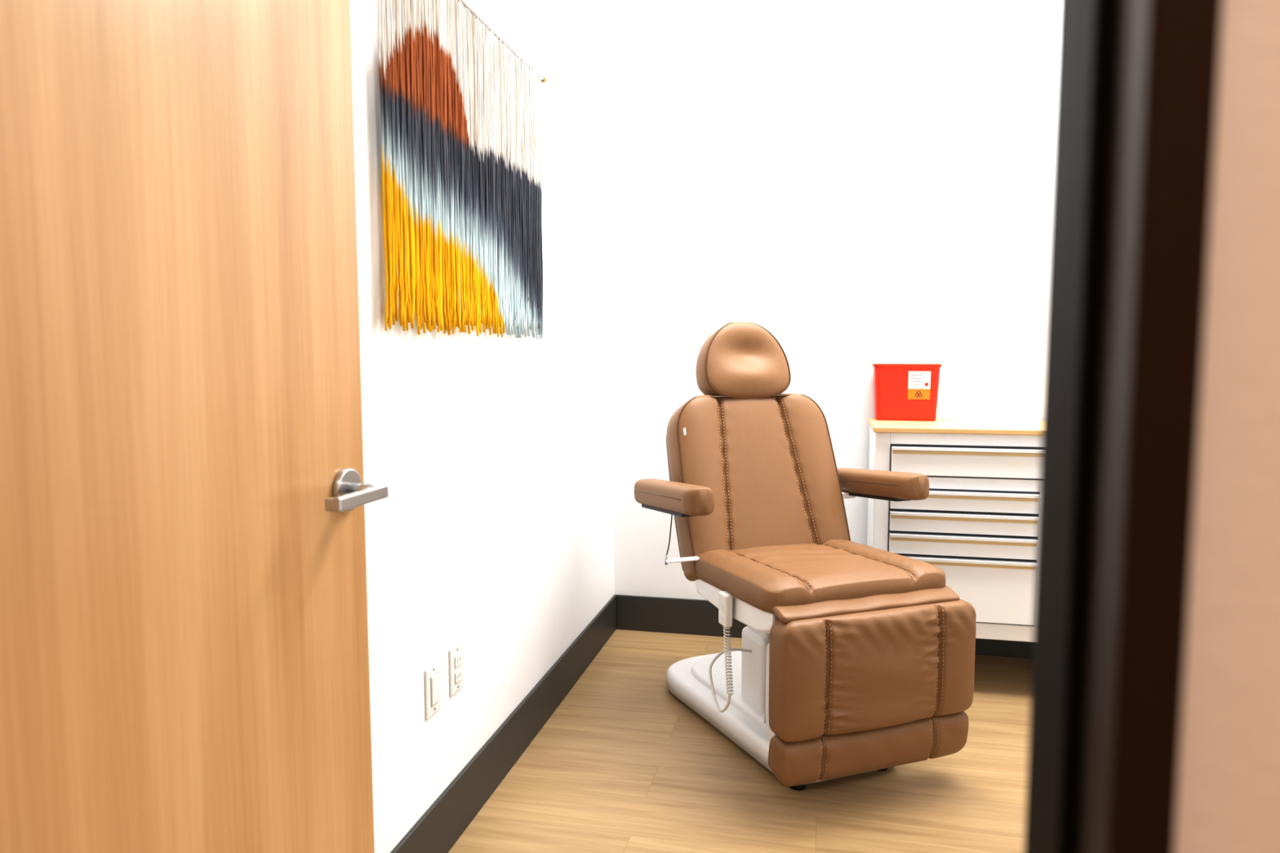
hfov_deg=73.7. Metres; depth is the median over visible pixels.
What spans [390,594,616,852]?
baseboard
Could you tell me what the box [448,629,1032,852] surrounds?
floor
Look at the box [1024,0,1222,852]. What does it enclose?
trim
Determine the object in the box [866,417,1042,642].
base cabinet
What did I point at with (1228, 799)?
wall
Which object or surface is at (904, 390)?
sharps container
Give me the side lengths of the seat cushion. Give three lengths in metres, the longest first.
0.579 x 0.530 x 0.095 m
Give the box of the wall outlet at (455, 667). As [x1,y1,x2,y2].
[448,640,463,696]
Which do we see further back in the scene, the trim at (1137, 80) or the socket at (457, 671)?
the socket at (457, 671)
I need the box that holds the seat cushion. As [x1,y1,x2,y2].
[695,539,946,613]
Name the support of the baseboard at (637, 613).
attached to the wall at (858, 184)
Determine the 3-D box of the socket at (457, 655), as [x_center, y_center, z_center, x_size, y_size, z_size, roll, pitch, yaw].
[-0.447,0.575,2.095,0.003,0.028,0.033,1,5,12]
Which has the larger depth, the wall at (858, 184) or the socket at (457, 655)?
the wall at (858, 184)
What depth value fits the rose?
1.41 m
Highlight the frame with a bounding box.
[694,578,777,631]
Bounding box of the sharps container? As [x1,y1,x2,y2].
[871,360,942,421]
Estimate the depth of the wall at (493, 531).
2.17 m
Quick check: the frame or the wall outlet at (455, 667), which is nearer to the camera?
the wall outlet at (455, 667)
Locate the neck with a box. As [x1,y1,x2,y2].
[346,482,381,493]
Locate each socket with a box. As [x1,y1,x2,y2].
[454,653,461,667]
[454,668,461,684]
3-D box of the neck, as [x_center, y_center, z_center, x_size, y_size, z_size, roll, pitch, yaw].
[-0.458,0.107,1.421,0.056,0.024,0.024,1,5,14]
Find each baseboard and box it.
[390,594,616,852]
[616,595,1033,658]
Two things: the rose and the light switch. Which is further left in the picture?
the rose
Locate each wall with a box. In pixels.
[350,0,614,852]
[613,0,1059,599]
[1173,0,1279,852]
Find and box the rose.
[332,468,361,511]
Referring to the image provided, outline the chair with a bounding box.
[634,321,976,790]
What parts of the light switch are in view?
rocker frame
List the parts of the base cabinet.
corner post, drawer, drawer, drawer, drawer, rail, drawer, rail, kick rail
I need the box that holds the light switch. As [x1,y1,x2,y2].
[424,659,440,719]
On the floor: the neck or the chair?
the chair
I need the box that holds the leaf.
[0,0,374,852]

